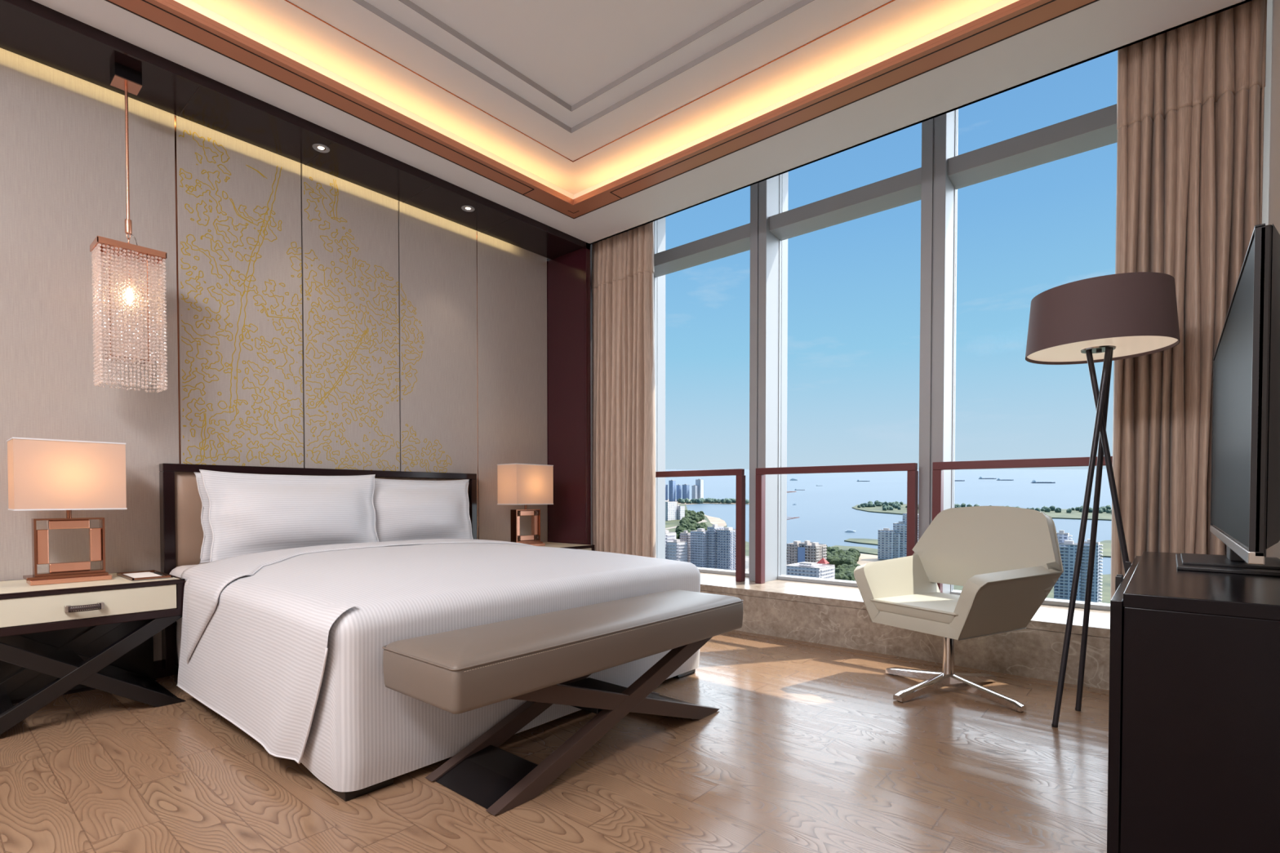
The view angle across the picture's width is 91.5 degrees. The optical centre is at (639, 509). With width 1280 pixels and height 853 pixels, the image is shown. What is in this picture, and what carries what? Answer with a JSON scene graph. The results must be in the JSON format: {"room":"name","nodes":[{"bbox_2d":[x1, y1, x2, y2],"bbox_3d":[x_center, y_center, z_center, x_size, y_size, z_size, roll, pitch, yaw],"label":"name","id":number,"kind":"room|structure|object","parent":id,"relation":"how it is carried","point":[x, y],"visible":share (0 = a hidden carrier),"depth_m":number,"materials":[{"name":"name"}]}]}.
{"room":"hotel room","nodes":[
{"label":"hotel room","id":0,"kind":"room"},
{"bbox_2d":[0,47,591,704],"bbox_3d":[-2.520,-0.966,3.416,0.212,3.700,7.170,1,1,40],"label":"wall","id":1,"kind":"structure","parent":0,"point":[316,318],"depth_m":3.54,"materials":[{"name":"beige"}]},
{"bbox_2d":[89,62,167,392],"bbox_3d":[-2.421,-1.315,2.952,0.175,1.486,0.255,1,1,40],"label":"pendant light","id":2,"kind":"object","parent":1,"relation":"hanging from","point":[131,295],"visible":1,"depth_m":2.92,"materials":[{"name":"clear glass"}]},
{"bbox_2d":[90,243,167,392],"bbox_3d":[-2.421,-0.890,2.960,0.171,0.635,0.251,1,1,40],"label":"lampshade","id":3,"kind":"object","parent":2,"relation":"hanging from","point":[131,295],"depth_m":2.92,"materials":[{"name":"clear glass"}]},
{"bbox_2d":[0,0,591,544],"bbox_3d":[-2.607,-0.605,2.862,0.525,3.000,6.202,1,1,40],"label":"trim","id":4,"kind":"structure","parent":1,"relation":"attached to","point":[31,29],"depth_m":3.90,"materials":[{"name":"black paint"}]},
{"bbox_2d":[312,143,329,152],"bbox_3d":[-1.828,-2.069,3.575,0.090,0.004,0.090,1,1,40],"label":"recessed light","id":5,"kind":"object","parent":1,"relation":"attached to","point":[318,147],"visible":1,"depth_m":3.57,"materials":[{"name":"white metal"}]},
{"bbox_2d":[461,205,475,211],"bbox_3d":[-1.192,-2.084,4.323,0.090,0.004,0.090,1,1,40],"label":"recessed light","id":6,"kind":"object","parent":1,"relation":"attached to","point":[467,208],"visible":1,"depth_m":4.32,"materials":[{"name":"white metal"}]},
{"bbox_2d":[653,103,1117,611],"bbox_3d":[1.414,-1.131,4.561,4.380,3.374,0.405,1,1,40],"label":"window","id":7,"kind":"structure","parent":1,"relation":"in","point":[943,171],"depth_m":4.23,"materials":[{"name":"silver metal"}]},
{"bbox_2d":[0,632,1109,852],"bbox_3d":[-1.065,0.968,1.661,4.550,0.100,6.524,1,1,40],"label":"floor","id":8,"kind":"structure","parent":0,"point":[806,748],"depth_m":2.07,"materials":[{"name":"brown wood"}]},
{"bbox_2d":[0,569,185,735],"bbox_3d":[-2.549,0.611,2.780,0.600,0.571,0.747,1,1,40],"label":"nightstand","id":9,"kind":"object","parent":8,"relation":"on","point":[56,639],"visible":0.93,"depth_m":2.73,"materials":[{"name":"black paint"}]},
{"bbox_2d":[6,437,127,586],"bbox_3d":[-2.570,0.011,2.806,0.234,0.628,0.369,1,1,40],"label":"table lamp","id":10,"kind":"object","parent":9,"relation":"on","point":[44,474],"visible":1,"depth_m":2.74,"materials":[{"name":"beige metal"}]},
{"bbox_2d":[116,570,173,581],"bbox_3d":[-2.362,0.315,2.972,0.320,0.013,0.150,1,1,40],"label":"tray","id":11,"kind":"object","parent":9,"relation":"on","point":[165,575],"visible":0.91,"depth_m":2.90,"materials":[{"name":"brown wood"}]},
{"bbox_2d":[123,572,162,577],"bbox_3d":[-2.362,0.316,2.964,0.270,0.005,0.102,1,1,40],"label":"notepad","id":12,"kind":"object","parent":11,"relation":"in","point":[140,575],"visible":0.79,"depth_m":2.97,"materials":[{"name":"white paper"}]},
{"bbox_2d":[159,463,695,801],"bbox_3d":[-1.102,0.323,3.336,2.101,1.126,1.923,1,1,40],"label":"bed","id":13,"kind":"object","parent":8,"relation":"on","point":[181,532],"visible":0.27,"depth_m":3.31,"materials":[{"name":"black paint"}]},
{"bbox_2d":[174,471,206,567],"bbox_3d":[-2.360,0.063,3.387,0.030,0.524,0.278,1,1,40],"label":"cushion","id":14,"kind":"object","parent":13,"relation":"on","point":[188,532],"depth_m":3.32,"materials":[{"name":"beige fabric"}]},
{"bbox_2d":[194,472,213,563],"bbox_3d":[-2.061,0.039,3.591,0.112,0.480,0.836,1,1,40],"label":"pillow","id":15,"kind":"object","parent":13,"relation":"on","point":[206,548],"visible":0.11,"depth_m":3.30,"materials":[{"name":"fabric"}]},
{"bbox_2d":[199,469,378,562],"bbox_3d":[-1.902,0.039,3.491,0.247,0.495,0.917,1,1,40],"label":"pillow","id":16,"kind":"object","parent":13,"relation":"on","point":[249,513],"visible":0.86,"depth_m":3.37,"materials":[{"name":"fabric"}]},
{"bbox_2d":[306,475,385,479],"bbox_3d":[-1.857,0.052,3.979,0.030,0.524,0.501,1,1,40],"label":"cushion","id":17,"kind":"object","parent":13,"relation":"on","point":[380,477],"depth_m":4.00,"materials":[{"name":"white fabric"}]},
{"bbox_2d":[385,477,436,480],"bbox_3d":[-1.571,0.045,4.316,0.030,0.524,0.385,1,1,40],"label":"cushion","id":18,"kind":"object","parent":13,"relation":"on","point":[393,478],"depth_m":4.33,"materials":[{"name":"fabric"}]},
{"bbox_2d":[374,478,469,486],"bbox_3d":[-1.513,0.026,4.253,0.094,0.480,0.835,1,1,40],"label":"pillow","id":19,"kind":"object","parent":13,"relation":"on","point":[375,478],"visible":0.14,"depth_m":4.26,"materials":[{"name":"fabric"}]},
{"bbox_2d":[373,480,473,546],"bbox_3d":[-1.443,0.038,4.106,0.198,0.472,0.815,1,1,40],"label":"pillow","id":20,"kind":"object","parent":13,"relation":"on","point":[405,510],"visible":0.66,"depth_m":4.05,"materials":[{"name":"fabric"}]},
{"bbox_2d":[176,538,700,791],"bbox_3d":[-0.966,0.527,3.185,1.754,0.660,2.024,1,1,40],"label":"duvet","id":21,"kind":"object","parent":13,"relation":"on","point":[285,646],"visible":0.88,"depth_m":2.30,"materials":[{"name":"fabric"}]},
{"bbox_2d":[436,478,468,496],"bbox_3d":[-1.359,0.040,4.566,0.030,0.524,0.270,1,1,40],"label":"cushion","id":22,"kind":"object","parent":13,"relation":"on","point":[437,479],"depth_m":4.54,"materials":[{"name":"white fabric"}]},
{"bbox_2d":[382,589,743,815],"bbox_3d":[-0.176,0.649,2.402,0.436,0.510,1.511,1,1,40],"label":"bench","id":23,"kind":"object","parent":8,"relation":"on","point":[542,660],"visible":1,"depth_m":2.09,"materials":[{"name":"brown leather"}]},
{"bbox_2d":[541,542,595,551],"bbox_3d":[-0.785,0.571,4.856,0.600,0.571,0.705,1,1,40],"label":"nightstand","id":24,"kind":"object","parent":8,"relation":"on","point":[554,544],"visible":0.06,"depth_m":4.89,"materials":[{"name":"black paint"}]},
{"bbox_2d":[497,463,553,546],"bbox_3d":[-0.879,-0.027,4.796,0.234,0.628,0.359,1,1,40],"label":"table lamp","id":25,"kind":"object","parent":24,"relation":"on","point":[525,484],"visible":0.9,"depth_m":4.71,"materials":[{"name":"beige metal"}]},
{"bbox_2d":[853,506,1063,712],"bbox_3d":[1.544,0.439,3.054,0.861,0.905,0.840,1,1,40],"label":"swivel chair","id":26,"kind":"object","parent":8,"relation":"on","point":[1006,561],"visible":1,"depth_m":3.02,"materials":[{"name":"beige leather"}]},
{"bbox_2d":[872,591,959,624],"bbox_3d":[1.472,0.475,3.023,0.499,0.062,0.443,-1,1,-30],"label":"seat cushion","id":27,"kind":"object","parent":26,"relation":"on","point":[917,607],"depth_m":2.97,"materials":[{"name":"beige leather"}]},
{"bbox_2d":[1025,271,1180,728],"bbox_3d":[1.897,0.004,2.595,0.514,1.797,0.514,1,1,40],"label":"floor lamp","id":28,"kind":"object","parent":8,"relation":"on","point":[1106,318],"visible":0.94,"depth_m":2.52,"materials":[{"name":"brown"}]},
{"bbox_2d":[1026,335,1177,361],"bbox_3d":[1.897,-0.667,2.582,0.505,0.004,0.505,1,1,40],"label":"diffuser","id":29,"kind":"object","parent":28,"relation":"attached to","point":[1065,348],"depth_m":2.55,"materials":[{"name":"white"}]},
{"bbox_2d":[1106,551,1279,852],"bbox_3d":[1.628,0.546,1.791,0.400,0.740,1.378,1,1,40],"label":"base cabinet","id":30,"kind":"object","parent":8,"relation":"on","point":[1193,760],"visible":0.94,"depth_m":1.30,"materials":[{"name":"black wood"}]},
{"bbox_2d":[1175,223,1279,576],"bbox_3d":[1.671,-0.186,1.741,0.252,0.724,1.498,1,1,40],"label":"television","id":31,"kind":"object","parent":30,"relation":"on","point":[1245,491],"visible":1,"depth_m":1.27,"materials":[{"name":"black paint"}]},
{"bbox_2d":[32,0,1252,259],"bbox_3d":[-0.797,-2.482,1.910,4.550,0.810,7.150,1,1,40],"label":"ceiling","id":32,"kind":"structure","parent":0,"point":[576,98],"depth_m":3.18,"materials":[{"name":"white paint"}]},
{"bbox_2d":[191,0,1002,194],"bbox_3d":[-0.977,-2.358,1.435,3.285,0.240,5.390,1,1,40],"label":"ceiling recess","id":33,"kind":"object","parent":32,"relation":"on","point":[575,96],"depth_m":3.17,"materials":[{"name":"grey paint"}]},
{"bbox_2d":[105,0,1098,218],"bbox_3d":[-0.977,-2.083,1.442,3.288,0.041,5.393,1,1,40],"label":"trim","id":34,"kind":"structure","parent":32,"relation":"attached to","point":[1020,16],"depth_m":3.13,"materials":[{"name":"orange metal"}]},
{"bbox_2d":[699,572,1110,690],"bbox_3d":[1.256,0.712,4.427,4.400,0.306,0.749,1,1,40],"label":"window sill","id":35,"kind":"structure","parent":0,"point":[830,615],"depth_m":3.69,"materials":[{"name":"beige stone"}]},
{"bbox_2d":[655,468,745,582],"bbox_3d":[0.360,0.116,5.118,1.124,0.860,0.062,1,1,40],"label":"railing","id":36,"kind":"object","parent":35,"relation":"on","point":[740,473],"visible":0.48,"depth_m":4.76,"materials":[{"name":"red paint"}]},
{"bbox_2d":[755,462,918,583],"bbox_3d":[1.313,0.131,4.309,1.137,0.860,0.062,1,1,40],"label":"railing","id":37,"kind":"object","parent":35,"relation":"on","point":[911,468],"visible":0.84,"depth_m":4.27,"materials":[{"name":"red paint"}]},
{"bbox_2d":[932,456,1112,592],"bbox_3d":[2.257,0.147,3.507,1.139,0.860,0.062,1,1,40],"label":"railing","id":38,"kind":"object","parent":35,"relation":"on","point":[938,468],"visible":0.32,"depth_m":3.66,"materials":[{"name":"red paint"}]},
{"bbox_2d":[728,630,1109,695],"bbox_3d":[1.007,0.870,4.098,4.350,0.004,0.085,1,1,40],"label":"baseboard","id":39,"kind":"structure","parent":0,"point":[1046,682],"depth_m":3.57,"materials":[{"name":"brown wood"}]},
{"bbox_2d":[1262,0,1279,559],"bbox_3d":[0.924,-0.910,0.490,0.150,3.700,7.170,1,1,40],"label":"wall","id":40,"kind":"structure","parent":0,"point":[1271,156],"depth_m":2.56,"materials":[{"name":"beige paint"}]},
{"bbox_3d":[0.979,-2.257,3.997,4.320,0.020,0.065,1,1,40],"label":"track","id":41,"kind":"object","parent":40,"relation":"attached to","visible":0},
{"bbox_2d":[591,221,656,558],"bbox_3d":[-0.153,-0.721,4.985,0.642,3.091,0.181,1,1,40],"label":"curtain","id":42,"kind":"object","parent":41,"relation":"hanging from","point":[624,379],"visible":0.81,"depth_m":4.92,"materials":[{"name":"brown fabric"}]},
{"bbox_2d":[1109,0,1266,645],"bbox_3d":[2.434,-0.679,2.796,0.497,3.091,0.190,1,1,40],"label":"curtain","id":43,"kind":"object","parent":41,"relation":"hanging from","point":[1190,97],"visible":0.71,"depth_m":2.77,"materials":[{"name":"brown fabric"}]},
{"label":"outside","id":44,"kind":"structure","parent":0,"visible":0},
{"bbox_2d":[844,538,877,545],"bbox_3d":[499.148,67.388,1230.122,174.519,12.072,138.662,1,1,40],"label":"breakwater","id":45,"kind":"object","parent":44,"point":[866,541],"visible":0.26,"depth_m":1239.57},
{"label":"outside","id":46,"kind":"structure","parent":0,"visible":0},
{"bbox_2d":[852,503,1111,520],"bbox_3d":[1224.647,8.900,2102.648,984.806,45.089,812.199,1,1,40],"label":"island","id":47,"kind":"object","parent":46,"point":[1074,514],"visible":0.18,"depth_m":1978.89,"materials":[{"name":"green plant"}]},
{"bbox_2d":[857,500,1111,514],"bbox_3d":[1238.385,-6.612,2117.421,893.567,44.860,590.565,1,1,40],"label":"trees","id":48,"kind":"object","parent":47,"relation":"on","point":[886,506],"visible":0.46,"depth_m":2123.56,"materials":[{"name":"green plant"}]},
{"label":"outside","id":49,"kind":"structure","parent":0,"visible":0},
{"bbox_2d":[1099,540,1111,557],"bbox_3d":[887.485,72.746,1152.183,119.009,17.252,370.717,1,1,40],"label":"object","id":50,"kind":"structure","parent":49,"point":[1106,546],"depth_m":1122.87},
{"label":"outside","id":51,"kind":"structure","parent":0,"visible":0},
{"bbox_2d":[667,499,749,504],"bbox_3d":[133.902,-30.759,2628.840,698.998,24.195,456.065,1,1,40],"label":"sandbar","id":52,"kind":"structure","parent":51,"point":[668,500],"depth_m":2500.94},
{"bbox_2d":[665,484,667,500],"bbox_3d":[104.250,-71.234,2679.655,23.000,74.200,18.000,1,1,40],"label":"high rise","id":53,"kind":"structure","parent":52,"relation":"on","point":[666,486],"depth_m":2673.31,"materials":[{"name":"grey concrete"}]},
{"bbox_2d":[668,480,675,501],"bbox_3d":[138.424,-80.125,2678.000,21.000,92.200,20.000,1,1,40],"label":"high rise","id":54,"kind":"structure","parent":52,"relation":"on","point":[672,484],"depth_m":2671.35,"materials":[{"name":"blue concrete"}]},
{"bbox_2d":[675,484,681,501],"bbox_3d":[167.510,-70.901,2686.923,18.000,72.200,13.000,1,1,40],"label":"high rise","id":55,"kind":"structure","parent":52,"relation":"on","point":[678,487],"depth_m":2682.46,"materials":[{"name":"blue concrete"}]},
{"bbox_2d":[682,484,688,498],"bbox_3d":[196.674,-71.030,2677.225,23.000,74.200,20.000,1,1,40],"label":"high rise","id":56,"kind":"structure","parent":52,"relation":"on","point":[685,487],"depth_m":2668.75,"materials":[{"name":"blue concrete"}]},
{"bbox_2d":[691,484,697,499],"bbox_3d":[234.885,-68.616,2669.728,19.000,70.200,18.000,1,1,40],"label":"high rise","id":57,"kind":"structure","parent":52,"relation":"on","point":[695,488],"depth_m":2663.54,"materials":[{"name":"grey concrete"}]},
{"bbox_2d":[695,479,703,498],"bbox_3d":[256.143,-82.344,2682.897,26.000,96.200,22.000,1,1,40],"label":"high rise","id":58,"kind":"structure","parent":52,"relation":"on","point":[700,482],"depth_m":2672.66,"materials":[{"name":"grey concrete"}]},
{"bbox_2d":[677,497,749,503],"bbox_3d":[294.826,-33.301,2537.145,269.621,27.153,214.436,1,1,40],"label":"trees","id":59,"kind":"object","parent":52,"relation":"on","point":[686,500],"visible":0.85,"depth_m":2527.33,"materials":[{"name":"green plant"}]},
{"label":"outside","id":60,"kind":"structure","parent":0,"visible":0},
{"bbox_2d":[665,503,1111,603],"bbox_3d":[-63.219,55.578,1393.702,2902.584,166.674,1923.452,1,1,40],"label":"shore","id":61,"kind":"structure","parent":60,"point":[1106,579],"depth_m":815.51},
{"bbox_2d":[665,500,684,520],"bbox_3d":[79.039,3.533,1745.616,60.000,56.200,74.000,1,1,40],"label":"hotel building","id":62,"kind":"structure","parent":61,"relation":"on","point":[673,511],"depth_m":1729.39,"materials":[{"name":"grey concrete"}]},
{"bbox_2d":[665,529,687,562],"bbox_3d":[43.380,59.887,848.197,33.200,62.200,29.200,1,1,40],"label":"block","id":63,"kind":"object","parent":61,"relation":"on","point":[675,549],"visible":0.43,"depth_m":839.35,"materials":[{"name":"grey concrete"}]},
{"bbox_2d":[680,530,690,562],"bbox_3d":[64.275,59.471,870.461,14.200,59.200,12.200,1,1,40],"label":"block","id":64,"kind":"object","parent":61,"relation":"on","point":[685,535],"visible":0.34,"depth_m":865.57,"materials":[{"name":"grey concrete"}]},
{"bbox_2d":[675,510,707,539],"bbox_3d":[122.394,33.319,1586.395,431.334,52.029,581.599,1,1,40],"label":"trees","id":65,"kind":"object","parent":61,"relation":"on","point":[689,522],"visible":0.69,"depth_m":1510.25,"materials":[{"name":"green plant"}]},
{"bbox_2d":[689,524,735,570],"bbox_3d":[104.221,56.089,850.222,55.200,71.200,47.200,1,1,40],"label":"apartment block","id":66,"kind":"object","parent":61,"relation":"on","point":[714,548],"visible":0.81,"depth_m":838.73,"materials":[{"name":"grey concrete"}]},
{"bbox_2d":[745,555,786,571],"bbox_3d":[112.438,92.397,867.693,450.000,25.245,345.000,1,1,40],"label":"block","id":67,"kind":"object","parent":61,"relation":"on","point":[747,557],"depth_m":951.34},
{"bbox_2d":[786,540,826,564],"bbox_3d":[236.568,66.937,884.941,44.200,44.200,37.200,1,1,40],"label":"building","id":68,"kind":"structure","parent":61,"relation":"on","point":[797,552],"depth_m":873.64,"materials":[{"name":"concrete"}]},
{"bbox_2d":[786,557,835,579],"bbox_3d":[211.049,78.742,775.598,47.200,36.000,47.200,1,1,40],"label":"block","id":69,"kind":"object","parent":61,"relation":"on","point":[824,570],"visible":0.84,"depth_m":763.68,"materials":[{"name":"grey"}]},
{"bbox_2d":[786,545,860,567],"bbox_3d":[295.666,74.035,998.246,148.696,24.890,145.095,1,1,40],"label":"park trees","id":70,"kind":"object","parent":61,"relation":"on","point":[835,556],"visible":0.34,"depth_m":952.04,"materials":[{"name":"green plant"}]},
{"bbox_2d":[835,563,860,581],"bbox_3d":[281.242,86.282,829.968,71.331,18.551,112.303,1,1,40],"label":"grove","id":71,"kind":"object","parent":61,"relation":"on","point":[844,571],"visible":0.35,"depth_m":815.51,"materials":[{"name":"green plant"}]},
{"bbox_2d":[877,512,918,559],"bbox_3d":[414.102,42.362,991.615,56.000,78.200,46.000,1,1,40],"label":"tower","id":72,"kind":"structure","parent":61,"relation":"on","point":[891,544],"depth_m":981.78,"materials":[{"name":"grey"}]},
{"bbox_2d":[1053,530,1102,603],"bbox_3d":[467.127,63.744,666.311,42.600,80.200,41.600,1,1,40],"label":"tower","id":73,"kind":"structure","parent":61,"relation":"on","point":[1068,548],"depth_m":654.00,"materials":[{"name":"grey"}]},
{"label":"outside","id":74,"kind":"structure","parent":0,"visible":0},
{"bbox_2d":[831,545,877,555],"bbox_3d":[408.920,76.512,1083.561,178.991,13.534,121.615,1,1,40],"label":"spit","id":75,"kind":"structure","parent":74,"point":[862,549],"depth_m":1117.14,"materials":[{"name":"green plant"}]},
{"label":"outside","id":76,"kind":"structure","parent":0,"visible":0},
{"bbox_2d":[704,515,726,526],"bbox_3d":[198.104,31.974,1728.921,263.775,24.252,310.055,1,1,40],"label":"beach","id":77,"kind":"structure","parent":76,"point":[713,520],"depth_m":1690.57},
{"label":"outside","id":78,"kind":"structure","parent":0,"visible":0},
{"bbox_2d":[857,553,883,565],"bbox_3d":[332.042,83.198,980.773,102.000,13.101,182.000,1,1,40],"label":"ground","id":79,"kind":"structure","parent":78,"point":[864,558],"depth_m":991.90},
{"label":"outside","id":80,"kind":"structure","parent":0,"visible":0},
{"bbox_2d":[665,469,1111,574],"bbox_3d":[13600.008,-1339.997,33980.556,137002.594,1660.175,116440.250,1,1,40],"label":"sea","id":81,"kind":"structure","parent":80,"point":[824,512],"depth_m":3115.51,"materials":[{"name":"liquid"}]},
{"bbox_2d":[1031,480,1055,483],"bbox_3d":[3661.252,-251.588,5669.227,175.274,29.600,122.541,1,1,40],"label":"ship","id":82,"kind":"object","parent":81,"relation":"on","point":[1033,481],"visible":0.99,"depth_m":5664.93,"materials":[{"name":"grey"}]},
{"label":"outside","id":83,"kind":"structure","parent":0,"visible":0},
{"bbox_2d":[665,520,706,529],"bbox_3d":[103.345,31.061,1743.860,300.000,31.904,490.000,1,1,40],"label":"street","id":84,"kind":"structure","parent":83,"point":[702,521],"depth_m":1539.69,"materials":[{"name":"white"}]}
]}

